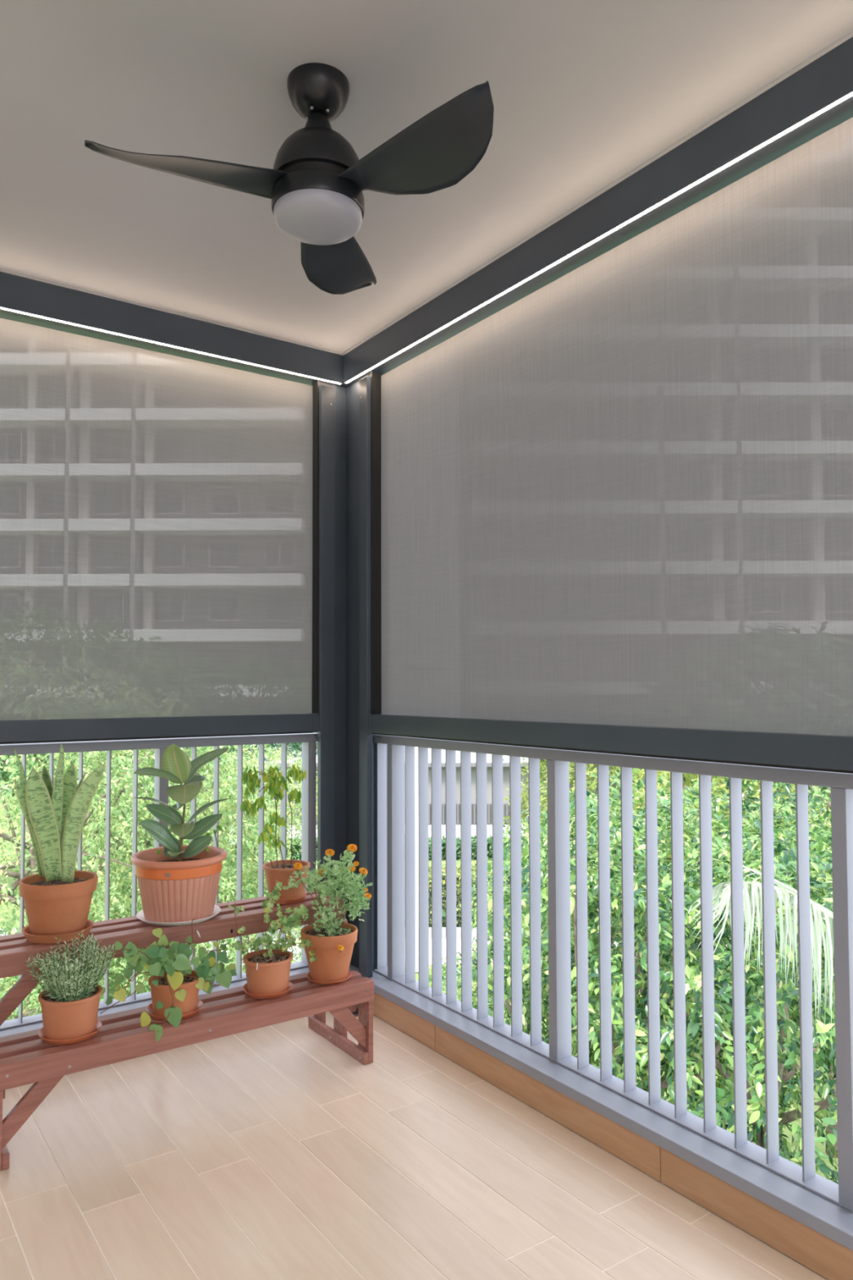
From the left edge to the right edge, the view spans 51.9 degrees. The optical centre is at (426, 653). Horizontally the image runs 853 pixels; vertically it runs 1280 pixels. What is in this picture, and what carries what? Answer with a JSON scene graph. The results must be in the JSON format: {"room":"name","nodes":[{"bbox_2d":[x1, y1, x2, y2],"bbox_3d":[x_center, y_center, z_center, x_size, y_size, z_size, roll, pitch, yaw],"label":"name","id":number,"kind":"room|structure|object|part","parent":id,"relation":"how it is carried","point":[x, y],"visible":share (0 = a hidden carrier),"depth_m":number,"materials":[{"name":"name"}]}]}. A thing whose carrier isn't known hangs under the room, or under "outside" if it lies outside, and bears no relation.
{"room":"apartment balcony","nodes":[
{"label":"apartment balcony","id":0,"kind":"room"},
{"bbox_2d":[0,746,226,1021],"bbox_3d":[-5.584,2.975,11.929,4.966,6.050,5.571,-1,-3,31],"label":"tree","id":1,"kind":"object","parent":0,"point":[6,894],"visible":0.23,"depth_m":11.34,"materials":[{"name":"green plant"}]},
{"bbox_2d":[0,1011,826,1279],"bbox_3d":[-0.196,1.368,0.182,3.750,0.120,5.900,1,-3,-35],"label":"floor","id":2,"kind":"structure","parent":0,"point":[273,1152],"depth_m":2.28,"materials":[{"name":"beige tile"}]},
{"bbox_2d":[0,889,373,1170],"bbox_3d":[-0.793,1.151,2.871,1.201,0.520,0.420,1,-3,-35],"label":"plant stand","id":3,"kind":"object","parent":2,"relation":"on","point":[25,1059],"visible":0.78,"depth_m":2.74,"materials":[{"name":"brown wood"}]},
{"bbox_3d":[-1.173,1.289,2.390,0.019,0.212,0.074,1,-3,-35],"label":"leg","id":4,"kind":"part","parent":3,"relation":"part of","materials":[{"name":"brown wood"}]},
{"bbox_3d":[-1.255,1.379,2.538,0.019,0.040,0.416,1,-3,-35],"label":"foot rail","id":5,"kind":"part","parent":3,"relation":"part of","materials":[{"name":"brown wood"}]},
{"bbox_2d":[21,919,93,943],"bbox_3d":[-1.156,0.873,2.754,0.210,0.029,0.210,1,-3,-35],"label":"saucer","id":6,"kind":"object","parent":3,"relation":"on","point":[31,938],"visible":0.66,"depth_m":2.67,"materials":[{"name":"ceramic"}]},
{"bbox_2d":[13,742,105,935],"bbox_3d":[-1.157,0.584,2.765,0.230,0.601,0.230,-1,-2,15],"label":"potted plant","id":7,"kind":"object","parent":6,"relation":"on","point":[57,899],"visible":0.98,"depth_m":2.72,"materials":[{"name":"green plant"}]},
{"bbox_3d":[-1.157,0.795,2.757,0.230,0.178,0.230,1,-3,-35],"label":"pot","id":8,"kind":"part","parent":7,"relation":"part of","materials":[{"name":"ceramic"}]},
{"bbox_2d":[37,1019,102,1044],"bbox_3d":[-1.045,1.111,2.572,0.174,0.019,0.174,1,-3,-35],"label":"saucer","id":9,"kind":"object","parent":3,"relation":"on","point":[41,1033],"visible":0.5,"depth_m":2.51,"materials":[{"name":"orange ceramic"}]},
{"bbox_2d":[24,930,115,1039],"bbox_3d":[-1.053,0.972,2.593,0.234,0.291,0.254,-1,-2,16],"label":"potted plant","id":10,"kind":"object","parent":9,"relation":"on","point":[69,1002],"visible":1,"depth_m":2.54,"materials":[{"name":"needle leaves"},{"name":"terracotta clay"},{"name":"soil"}]},
{"bbox_3d":[-1.045,1.056,2.575,0.176,0.122,0.176,1,-3,-35],"label":"pot","id":11,"kind":"part","parent":10,"relation":"part of","materials":[{"name":"orange ceramic"}]},
{"bbox_2d":[146,998,203,1021],"bbox_3d":[-0.789,1.117,2.751,0.172,0.019,0.172,1,-3,-35],"label":"saucer","id":12,"kind":"object","parent":3,"relation":"on","point":[149,1008],"visible":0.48,"depth_m":2.71,"materials":[{"name":"orange ceramic"}]},
{"bbox_2d":[99,919,236,1042],"bbox_3d":[-0.770,1.010,2.736,0.454,0.303,0.216,2,-3,-44],"label":"potted plant","id":13,"kind":"object","parent":12,"relation":"on","point":[175,986],"visible":1,"depth_m":2.69,"materials":[{"name":"green plant"}]},
{"bbox_3d":[-0.907,1.023,2.642,0.133,0.114,0.053,1,-3,-35],"label":"stem","id":14,"kind":"part","parent":13,"relation":"part of","materials":[{"name":"brown"}]},
{"bbox_3d":[-0.869,0.930,2.658,0.010,0.097,0.116,-2,-3,45],"label":"stem","id":15,"kind":"part","parent":13,"relation":"part of","materials":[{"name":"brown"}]},
{"bbox_3d":[-0.869,1.002,2.650,0.084,0.079,0.024,1,-3,-35],"label":"stem","id":16,"kind":"part","parent":13,"relation":"part of","materials":[{"name":"brown plant"}]},
{"bbox_3d":[-0.784,1.061,2.652,0.036,0.134,0.089,0,-2,-2],"label":"stem","id":17,"kind":"part","parent":13,"relation":"part of","materials":[{"name":"brown"}]},
{"bbox_3d":[-0.789,1.070,2.753,0.162,0.106,0.162,1,-3,-35],"label":"pot","id":18,"kind":"part","parent":13,"relation":"part of","materials":[{"name":"ceramic"}]},
{"bbox_3d":[-0.772,0.935,2.801,0.021,0.143,0.118,-1,-2,21],"label":"stem","id":19,"kind":"part","parent":13,"relation":"part of","materials":[{"name":"brown"}]},
{"bbox_3d":[-0.707,1.027,2.760,0.151,0.054,0.019,1,-3,-31],"label":"stem","id":20,"kind":"part","parent":13,"relation":"part of","materials":[{"name":"brown"}]},
{"bbox_2d":[136,904,221,925],"bbox_3d":[-0.839,0.886,2.976,0.276,0.017,0.276,1,-3,-35],"label":"saucer","id":21,"kind":"object","parent":3,"relation":"on","point":[140,915],"visible":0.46,"depth_m":2.88,"materials":[{"name":"white plastic"}]},
{"bbox_2d":[130,743,229,922],"bbox_3d":[-0.841,0.601,2.991,0.316,0.582,0.326,0,-2,-6],"label":"potted plant","id":22,"kind":"object","parent":21,"relation":"on","point":[178,882],"visible":0.99,"depth_m":2.92,"materials":[{"name":"orange ceramic"}]},
{"bbox_3d":[-0.840,0.817,2.978,0.276,0.150,0.276,1,-3,-35],"label":"pot","id":23,"kind":"part","parent":22,"relation":"part of","materials":[{"name":"pink plastic"}]},
{"bbox_3d":[-0.834,0.576,2.992,0.024,0.268,0.011,1,-3,-35],"label":"stem","id":24,"kind":"part","parent":22,"relation":"part of","materials":[{"name":"green plant"}]},
{"bbox_2d":[242,981,293,999],"bbox_3d":[-0.530,1.123,2.932,0.166,0.019,0.166,1,-3,-35],"label":"saucer","id":25,"kind":"object","parent":3,"relation":"on","point":[290,984],"visible":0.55,"depth_m":2.87,"materials":[{"name":"orange ceramic"}]},
{"bbox_2d":[227,880,316,994],"bbox_3d":[-0.511,0.944,2.949,0.340,0.371,0.173,1,-3,-35],"label":"potted plant","id":26,"kind":"object","parent":25,"relation":"on","point":[268,970],"visible":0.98,"depth_m":2.92,"materials":[{"name":"green plant"}]},
{"bbox_3d":[-0.596,0.907,2.882,0.073,0.185,0.002,1,-3,-35],"label":"stem","id":27,"kind":"part","parent":26,"relation":"part of","materials":[{"name":"brown"}]},
{"bbox_3d":[-0.530,1.071,2.934,0.166,0.116,0.166,1,-3,-35],"label":"pot","id":28,"kind":"part","parent":26,"relation":"part of","materials":[{"name":"orange ceramic"}]},
{"bbox_3d":[-0.521,0.892,2.936,0.045,0.220,0.002,1,-3,-35],"label":"stem","id":29,"kind":"part","parent":26,"relation":"part of","materials":[{"name":"brown"}]},
{"bbox_2d":[266,892,306,904],"bbox_3d":[-0.512,0.893,3.205,0.148,0.019,0.148,1,-3,-35],"label":"saucer","id":30,"kind":"object","parent":3,"relation":"on","point":[299,900],"visible":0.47,"depth_m":3.14,"materials":[{"name":"orange ceramic"}]},
{"bbox_2d":[240,764,310,899],"bbox_3d":[-0.556,0.650,3.195,0.271,0.498,0.174,1,-2,-24],"label":"potted plant","id":31,"kind":"object","parent":30,"relation":"on","point":[281,871],"visible":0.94,"depth_m":3.15,"materials":[{"name":"green plant"}]},
{"bbox_3d":[-0.572,0.609,3.174,0.078,0.349,0.003,1,-3,-35],"label":"stem","id":32,"kind":"part","parent":31,"relation":"part of","materials":[{"name":"brown"}]},
{"bbox_3d":[-0.548,0.622,3.203,0.032,0.331,0.003,1,-3,-35],"label":"stem","id":33,"kind":"part","parent":31,"relation":"part of","materials":[{"name":"brown"}]},
{"bbox_3d":[-0.525,0.718,3.178,0.026,0.109,0.003,1,-3,-35],"label":"stem","id":34,"kind":"part","parent":31,"relation":"part of","materials":[{"name":"brown"}]},
{"bbox_3d":[-0.512,0.836,3.207,0.174,0.128,0.174,1,-3,-35],"label":"pot","id":35,"kind":"part","parent":31,"relation":"part of","materials":[{"name":"orange ceramic"}]},
{"bbox_3d":[-0.502,0.653,3.245,0.025,0.276,0.003,1,-3,-35],"label":"stem","id":36,"kind":"part","parent":31,"relation":"part of","materials":[{"name":"brown"}]},
{"bbox_3d":[-0.408,1.203,3.345,0.019,0.451,0.066,1,-3,-35],"label":"leg","id":37,"kind":"part","parent":3,"relation":"part of","materials":[{"name":"brown wood"}]},
{"bbox_2d":[306,970,351,984],"bbox_3d":[-0.340,1.130,3.065,0.156,0.013,0.156,1,-3,-35],"label":"saucer","id":38,"kind":"object","parent":3,"relation":"on","point":[308,976],"visible":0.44,"depth_m":3.01,"materials":[{"name":"orange ceramic"}]},
{"bbox_2d":[282,844,373,982],"bbox_3d":[-0.329,0.903,3.070,0.415,0.462,0.226,1,-3,-35],"label":"potted plant","id":39,"kind":"object","parent":38,"relation":"on","point":[333,941],"visible":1,"depth_m":3.04,"materials":[{"name":"green plant"}]},
{"bbox_3d":[-0.435,0.719,2.966,0.029,0.021,0.025,1,-3,-35],"label":"flower","id":40,"kind":"part","parent":39,"relation":"part of","materials":[{"name":"orange plant"}]},
{"bbox_3d":[-0.379,0.851,3.032,0.162,0.244,0.030,1,-3,-35],"label":"stem","id":41,"kind":"part","parent":39,"relation":"part of","materials":[{"name":"green plant"}]},
{"bbox_3d":[-0.354,0.890,3.049,0.014,0.164,0.090,-2,-3,42],"label":"stem","id":42,"kind":"part","parent":39,"relation":"part of","materials":[{"name":"green plant"}]},
{"bbox_3d":[-0.347,0.870,3.063,0.010,0.208,0.075,-2,-3,42],"label":"stem","id":43,"kind":"part","parent":39,"relation":"part of","materials":[{"name":"green plant"}]},
{"bbox_3d":[-0.340,1.050,3.068,0.200,0.168,0.200,1,-3,-35],"label":"pot","id":44,"kind":"part","parent":39,"relation":"part of","materials":[{"name":"ceramic"}]},
{"bbox_3d":[-0.335,0.839,3.068,0.013,0.270,0.053,-2,-3,43],"label":"stem","id":45,"kind":"part","parent":39,"relation":"part of","materials":[{"name":"green plant"}]},
{"bbox_3d":[-0.339,0.698,3.072,0.032,0.023,0.028,1,-3,-35],"label":"flower","id":46,"kind":"part","parent":39,"relation":"part of","materials":[{"name":"orange plant"}]},
{"bbox_3d":[-0.316,0.875,3.096,0.016,0.203,0.010,0,-2,1],"label":"stem","id":47,"kind":"part","parent":39,"relation":"part of","materials":[{"name":"green plant"}]},
{"bbox_3d":[-0.291,0.997,2.970,0.025,0.017,0.020,1,-3,-35],"label":"flower","id":48,"kind":"part","parent":39,"relation":"part of","materials":[{"name":"orange plant"}]},
{"bbox_3d":[-0.292,0.843,3.120,0.071,0.267,0.019,1,-3,-35],"label":"stem","id":49,"kind":"part","parent":39,"relation":"part of","materials":[{"name":"green plant"}]},
{"bbox_3d":[-0.268,0.882,3.118,0.095,0.192,0.016,1,-3,-35],"label":"stem","id":50,"kind":"part","parent":39,"relation":"part of","materials":[{"name":"green plant"}]},
{"bbox_3d":[-0.267,0.760,3.102,0.031,0.022,0.026,1,-3,-35],"label":"flower","id":51,"kind":"part","parent":39,"relation":"part of","materials":[{"name":"orange plant"}]},
{"bbox_3d":[-0.262,0.685,3.087,0.035,0.026,0.031,1,-3,-35],"label":"flower","id":52,"kind":"part","parent":39,"relation":"part of","materials":[{"name":"orange plant"}]},
{"bbox_3d":[-0.250,0.747,3.114,0.020,0.015,0.018,1,-3,-35],"label":"flower","id":53,"kind":"part","parent":39,"relation":"part of","materials":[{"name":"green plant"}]},
{"bbox_3d":[-0.226,0.779,3.137,0.034,0.023,0.028,1,-3,-35],"label":"flower","id":54,"kind":"part","parent":39,"relation":"part of","materials":[{"name":"orange plant"}]},
{"bbox_3d":[-0.208,0.862,3.117,0.026,0.018,0.022,1,-3,-35],"label":"flower","id":55,"kind":"part","parent":39,"relation":"part of","materials":[{"name":"orange plant"}]},
{"bbox_3d":[-0.326,1.402,3.188,0.019,0.040,0.416,1,-3,-35],"label":"foot rail","id":56,"kind":"part","parent":3,"relation":"part of","materials":[{"name":"brown wood"}]},
{"bbox_3d":[-0.315,1.198,3.213,0.019,0.451,0.070,1,-3,-35],"label":"leg","id":57,"kind":"part","parent":3,"relation":"part of","materials":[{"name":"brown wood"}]},
{"bbox_3d":[-0.212,1.312,3.062,0.019,0.212,0.074,1,-3,-35],"label":"leg","id":58,"kind":"part","parent":3,"relation":"part of","materials":[{"name":"brown wood"}]},
{"bbox_2d":[351,1005,358,1017],"bbox_3d":[-0.299,1.432,3.503,0.099,0.004,0.104,1,-3,-35],"label":"floor drain","id":59,"kind":"object","parent":2,"relation":"on","point":[355,1013],"visible":0.13,"depth_m":3.49,"materials":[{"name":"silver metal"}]},
{"bbox_2d":[0,0,852,352],"bbox_3d":[-0.182,-1.515,0.410,3.920,0.200,6.070,1,-3,-35],"label":"ceiling","id":60,"kind":"structure","parent":0,"point":[584,93],"depth_m":2.18,"materials":[{"name":"paint"}]},
{"bbox_2d":[0,271,350,897],"bbox_3d":[-1.906,-0.006,2.733,3.814,2.630,0.152,1,-3,-35],"label":"roller blind","id":61,"kind":"object","parent":60,"relation":"hanging from","point":[167,513],"depth_m":3.36,"materials":[{"name":"grey fabric"}]},
{"bbox_3d":[-1.897,-1.193,2.700,3.728,0.002,0.007,1,-3,-35],"label":"light strip","id":62,"kind":"part","parent":61,"relation":"part of","materials":[{"name":"white plastic"}]},
{"bbox_2d":[84,62,493,294],"bbox_3d":[-0.270,-1.180,1.991,0.872,0.348,0.883,1,-3,-35],"label":"ceiling fan","id":63,"kind":"object","parent":60,"relation":"hanging from","point":[316,183],"visible":1,"depth_m":1.99,"materials":[{"name":"black plastic"}]},
{"bbox_3d":[-0.515,-1.079,1.933,0.445,0.074,0.161,1,-2,-21],"label":"blade","id":64,"kind":"part","parent":63,"relation":"part of","materials":[{"name":"black plastic"}]},
{"bbox_3d":[-0.249,-1.063,2.369,0.161,0.074,0.445,0,-2,9],"label":"blade","id":65,"kind":"part","parent":63,"relation":"part of","materials":[{"name":"black plastic"}]},
{"bbox_3d":[-0.010,-1.081,1.912,0.445,0.074,0.161,-2,-3,41],"label":"blade","id":66,"kind":"part","parent":63,"relation":"part of","materials":[{"name":"black plastic"}]},
{"bbox_2d":[0,31,852,355],"bbox_3d":[-0.201,-1.416,0.289,3.754,0.006,5.900,1,-3,-35],"label":"trim","id":67,"kind":"structure","parent":60,"relation":"attached to","point":[849,35],"depth_m":2.75,"materials":[{"name":"paint"}]},
{"bbox_2d":[343,36,852,977],"bbox_3d":[1.397,-0.082,1.356,0.153,2.599,5.896,1,-3,-35],"label":"roller blind","id":68,"kind":"object","parent":60,"relation":"hanging from","point":[606,506],"depth_m":2.48,"materials":[{"name":"grey fabric"}]},
{"bbox_3d":[1.339,-1.252,1.355,0.007,0.002,5.870,1,-3,-35],"label":"light strip","id":69,"kind":"part","parent":68,"relation":"part of","materials":[{"name":"white plastic"}]},
{"bbox_2d":[355,991,852,1279],"bbox_3d":[1.359,1.360,1.363,0.150,0.218,6.050,1,-3,-35],"label":"baseboard","id":70,"kind":"structure","parent":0,"point":[820,1254],"depth_m":2.34,"materials":[{"name":"brown wood"}]},
{"bbox_2d":[332,381,387,970],"bbox_3d":[-0.314,0.030,3.770,0.184,2.631,0.278,1,-3,-35],"label":"column","id":71,"kind":"structure","parent":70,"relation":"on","point":[347,399],"depth_m":3.75,"materials":[{"name":"grey metal"}]},
{"bbox_2d":[349,734,852,1250],"bbox_3d":[1.395,0.747,1.322,0.162,1.002,5.896,1,-3,-35],"label":"railing","id":72,"kind":"object","parent":70,"relation":"on","point":[823,1205],"visible":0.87,"depth_m":2.56,"materials":[{"name":"grey metal"}]},
{"bbox_3d":[-0.122,0.835,3.546,0.064,0.932,0.034,1,-3,-35],"label":"post","id":73,"kind":"part","parent":72,"relation":"part of","materials":[{"name":"grey metal"}]},
{"bbox_3d":[0.420,0.804,2.772,0.064,0.932,0.036,1,-3,-35],"label":"post","id":74,"kind":"part","parent":72,"relation":"part of","materials":[{"name":"grey metal"}]},
{"bbox_3d":[1.396,1.232,1.304,0.162,0.032,5.896,1,-3,-35],"label":"sill","id":75,"kind":"part","parent":72,"relation":"part of","materials":[{"name":"beige wood"}]},
{"bbox_3d":[1.459,0.262,1.305,0.065,0.035,5.763,1,-3,-35],"label":"rail","id":76,"kind":"part","parent":72,"relation":"part of","materials":[{"name":"grey metal"}]},
{"bbox_3d":[1.464,1.212,1.271,0.070,0.006,5.763,1,-3,-35],"label":"rail","id":77,"kind":"part","parent":72,"relation":"part of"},
{"bbox_3d":[0.963,0.773,1.996,0.064,0.932,0.036,1,-3,-35],"label":"post","id":78,"kind":"part","parent":72,"relation":"part of","materials":[{"name":"grey metal"}]},
{"bbox_3d":[-1.928,1.418,2.662,3.756,0.218,0.150,1,-3,-35],"label":"wall","id":79,"kind":"structure","parent":0,"visible":0},
{"bbox_2d":[0,733,317,1036],"bbox_3d":[-1.946,0.807,2.667,3.702,1.002,0.162,1,-3,-35],"label":"railing","id":80,"kind":"object","parent":79,"relation":"on","point":[20,1024],"visible":0.37,"depth_m":3.38,"materials":[{"name":"grey metal"}]},
{"bbox_3d":[-1.965,1.274,2.679,3.702,0.005,0.070,1,-3,-35],"label":"rail","id":81,"kind":"part","parent":80,"relation":"part of","materials":[{"name":"grey metal"}]},
{"bbox_3d":[-1.944,1.292,2.648,3.702,0.032,0.162,1,-3,-35],"label":"sill","id":82,"kind":"part","parent":80,"relation":"part of","materials":[{"name":"grey metal"}]},
{"bbox_3d":[-1.966,0.325,2.712,3.702,0.035,0.065,1,-3,-35],"label":"rail","id":83,"kind":"part","parent":80,"relation":"part of","materials":[{"name":"grey metal"}]},
{"bbox_3d":[-1.017,0.830,3.357,0.035,0.932,0.064,1,-3,-35],"label":"post","id":84,"kind":"part","parent":80,"relation":"part of","materials":[{"name":"grey metal"}]},
{"bbox_3d":[-0.500,0.843,3.719,0.037,0.932,0.064,1,-3,-35],"label":"post","id":85,"kind":"part","parent":80,"relation":"part of","materials":[{"name":"grey metal"}]},
{"label":"outside","id":86,"kind":"structure","parent":0,"visible":0},
{"bbox_2d":[0,794,838,1182],"bbox_3d":[-15.658,7.325,42.803,140.000,0.280,98.000,1,-3,-35],"label":"ground","id":87,"kind":"structure","parent":86,"point":[822,1147],"depth_m":22.34,"materials":[{"name":"green plant"}]},
{"bbox_2d":[0,746,191,875],"bbox_3d":[-10.413,2.524,23.949,9.660,7.886,7.726,1,-2,-19],"label":"tree","id":88,"kind":"object","parent":87,"relation":"on","point":[2,774],"visible":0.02,"depth_m":22.61,"materials":[{"name":"green plant"}]},
{"bbox_2d":[0,744,299,995],"bbox_3d":[-4.194,3.301,13.470,4.506,5.517,4.700,0,-2,-12],"label":"tree","id":89,"kind":"object","parent":87,"relation":"on","point":[227,780],"visible":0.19,"depth_m":12.62,"materials":[{"name":"green plant"}]},
{"bbox_2d":[0,732,315,794],"bbox_3d":[-21.299,-8.975,49.877,30.210,32.861,11.000,0,-2,0],"label":"tree","id":90,"kind":"object","parent":87,"relation":"on","point":[313,732],"visible":0.02,"depth_m":45.26,"materials":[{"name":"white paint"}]},
{"bbox_2d":[99,847,301,999],"bbox_3d":[-2.725,4.412,12.414,4.336,3.238,3.658,1,-2,-22],"label":"shrub","id":91,"kind":"object","parent":87,"relation":"on","point":[209,944],"visible":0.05,"depth_m":12.15,"materials":[{"name":"green plant"}]},
{"bbox_2d":[124,732,317,785],"bbox_3d":[-6.972,3.310,33.090,6.420,7.000,10.227,-2,-3,41],"label":"tree","id":92,"kind":"object","parent":87,"relation":"on","point":[295,746],"visible":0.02,"depth_m":31.98,"materials":[{"name":"green plant"}]},
{"bbox_2d":[195,743,317,937],"bbox_3d":[-3.032,3.926,16.416,2.687,4.465,3.140,1,-2,-28],"label":"tree","id":93,"kind":"object","parent":87,"relation":"on","point":[277,753],"visible":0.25,"depth_m":16.15,"materials":[{"name":"green plant"}]},
{"bbox_2d":[0,926,689,938],"bbox_3d":[-3.483,6.161,19.231,21.000,0.200,0.300,0,-2,0],"label":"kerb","id":94,"kind":"object","parent":87,"relation":"on","point":[458,929],"depth_m":19.09,"materials":[{"name":"grey"}]},
{"bbox_2d":[232,835,523,860],"bbox_3d":[-1.316,6.291,28.243,9.896,0.854,1.060,0,-2,0],"label":"hedge","id":95,"kind":"object","parent":87,"relation":"on","point":[297,846],"visible":0.08,"depth_m":27.91,"materials":[{"name":"green plant"}]},
{"bbox_2d":[242,886,529,926],"bbox_3d":[-0.804,5.712,19.540,6.908,1.105,0.100,0,-2,0],"label":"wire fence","id":96,"kind":"object","parent":87,"relation":"on","point":[429,887],"visible":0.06,"depth_m":19.50,"materials":[{"name":"grey metal"}]},
{"bbox_2d":[224,742,547,844],"bbox_3d":[-1.221,5.231,34.202,11.750,3.178,7.250,0,-2,0],"label":"building","id":97,"kind":"structure","parent":87,"relation":"on","point":[506,807],"depth_m":30.98,"materials":[{"name":"white paint"}]},
{"bbox_3d":[-4.120,5.677,30.933,1.550,0.694,0.049,0,-2,0],"label":"louvre panel","id":98,"kind":"part","parent":97,"relation":"part of","materials":[{"name":"grey metal"}]},
{"bbox_3d":[0.680,5.664,30.933,1.550,0.694,0.049,0,-2,0],"label":"louvre panel","id":99,"kind":"part","parent":97,"relation":"part of","materials":[{"name":"grey metal"}]},
{"bbox_3d":[2.280,5.660,30.933,1.550,0.694,0.049,0,-2,0],"label":"louvre panel","id":100,"kind":"part","parent":97,"relation":"part of","materials":[{"name":"grey metal"}]},
{"bbox_2d":[235,862,547,927],"bbox_3d":[-0.716,5.689,20.635,7.469,1.393,1.361,0,-2,1],"label":"hedge","id":101,"kind":"object","parent":87,"relation":"on","point":[473,868],"visible":0.05,"depth_m":20.16,"materials":[{"name":"green plant"}]},
{"bbox_2d":[414,746,418,972],"bbox_3d":[0.006,3.213,17.091,0.600,5.870,0.200,0,-2,0],"label":"lamp post","id":102,"kind":"object","parent":87,"relation":"on","point":[415,748],"visible":0.23,"depth_m":17.01,"materials":[{"name":"white metal"}]},
{"bbox_2d":[205,937,756,965],"bbox_3d":[-3.483,6.203,18.229,21.000,0.040,1.700,0,-2,0],"label":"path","id":103,"kind":"structure","parent":87,"relation":"on","point":[458,940],"depth_m":18.31,"materials":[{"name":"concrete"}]},
{"bbox_2d":[417,954,599,1065],"bbox_3d":[0.564,4.311,8.104,2.647,3.047,2.482,-1,-2,10],"label":"shrub","id":104,"kind":"object","parent":87,"relation":"on","point":[545,958],"visible":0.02,"depth_m":8.24,"materials":[{"name":"green plant"}]},
{"bbox_2d":[471,803,671,1053],"bbox_3d":[1.677,3.784,9.841,2.381,4.241,2.671,1,-3,-35],"label":"tree","id":105,"kind":"object","parent":87,"relation":"on","point":[526,823],"visible":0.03,"depth_m":9.54,"materials":[{"name":"green plant"}]},
{"bbox_2d":[539,759,697,800],"bbox_3d":[13.103,-9.294,46.883,22.267,33.087,11.000,0,-2,0],"label":"tree","id":106,"kind":"object","parent":87,"relation":"on","point":[610,768],"visible":0.02,"depth_m":42.29,"materials":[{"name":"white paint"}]},
{"bbox_2d":[502,757,751,924],"bbox_3d":[4.884,3.660,20.978,5.944,5.320,5.972,1,-2,-21],"label":"tree","id":107,"kind":"object","parent":87,"relation":"on","point":[593,786],"visible":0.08,"depth_m":20.57,"materials":[{"name":"green plant"}]},
{"bbox_2d":[428,768,835,1167],"bbox_3d":[1.379,3.321,6.544,3.043,4.904,3.017,-2,-3,37],"label":"tree","id":108,"kind":"object","parent":87,"relation":"on","point":[693,1081],"visible":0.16,"depth_m":6.11,"materials":[{"name":"green plant"}]},
{"bbox_2d":[471,772,835,1112],"bbox_3d":[2.385,3.525,8.570,3.920,4.653,3.854,1,-2,-22],"label":"tree","id":109,"kind":"object","parent":87,"relation":"on","point":[687,802],"visible":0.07,"depth_m":8.07,"materials":[{"name":"green plant"}]},
{"bbox_2d":[542,805,838,1183],"bbox_3d":[2.503,3.431,6.145,3.421,4.656,3.296,1,-2,-23],"label":"tree","id":110,"kind":"object","parent":87,"relation":"on","point":[757,1012],"visible":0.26,"depth_m":5.55,"materials":[{"name":"green plant"}]},
{"bbox_2d":[688,865,835,1049],"bbox_3d":[1.993,1.794,4.987,0.965,1.203,0.340,0,-2,-4],"label":"frond","id":111,"kind":"object","parent":110,"relation":"hanging from","point":[784,894],"visible":0.61,"depth_m":4.91,"materials":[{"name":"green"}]},
{"bbox_2d":[609,766,831,890],"bbox_3d":[5.923,3.490,16.976,4.659,5.331,4.544,-1,-2,25],"label":"tree","id":112,"kind":"object","parent":87,"relation":"on","point":[665,774],"visible":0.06,"depth_m":16.10,"materials":[{"name":"green plant"}]},
{"bbox_2d":[668,773,825,822],"bbox_3d":[9.597,2.746,23.798,10.630,7.337,6.448,2,-3,-39],"label":"tree","id":113,"kind":"object","parent":87,"relation":"on","point":[684,780],"visible":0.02,"depth_m":22.75,"materials":[{"name":"green plant"}]},
{"bbox_2d":[660,786,836,1101],"bbox_3d":[3.897,3.464,8.139,3.770,4.733,3.170,-2,-3,38],"label":"tree","id":114,"kind":"object","parent":87,"relation":"on","point":[789,808],"visible":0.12,"depth_m":8.12,"materials":[{"name":"green plant"}]},
{"bbox_2d":[711,790,827,832],"bbox_3d":[13.387,4.438,35.356,3.745,4.771,5.600,0,-2,0],"label":"house","id":115,"kind":"structure","parent":87,"relation":"on","point":[743,795],"depth_m":32.81,"materials":[{"name":"grey"}]},
{"bbox_2d":[713,777,838,1158],"bbox_3d":[5.054,2.975,10.407,2.636,5.856,3.332,1,-3,-35],"label":"tree","id":116,"kind":"object","parent":87,"relation":"on","point":[749,786],"visible":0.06,"depth_m":10.44,"materials":[{"name":"green plant"}]},
{"bbox_3d":[-5.784,5.948,11.284,7.537,0.034,6.947,1,-3,-35],"label":"path","id":117,"kind":"object","parent":87,"relation":"on","visible":0},
{"bbox_2d":[0,912,151,1020],"bbox_3d":[-4.925,4.552,10.563,3.332,2.802,3.822,-2,-3,33],"label":"shrub","id":118,"kind":"object","parent":117,"relation":"on","point":[123,963],"visible":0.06,"depth_m":10.42,"materials":[{"name":"green plant"}]}
]}

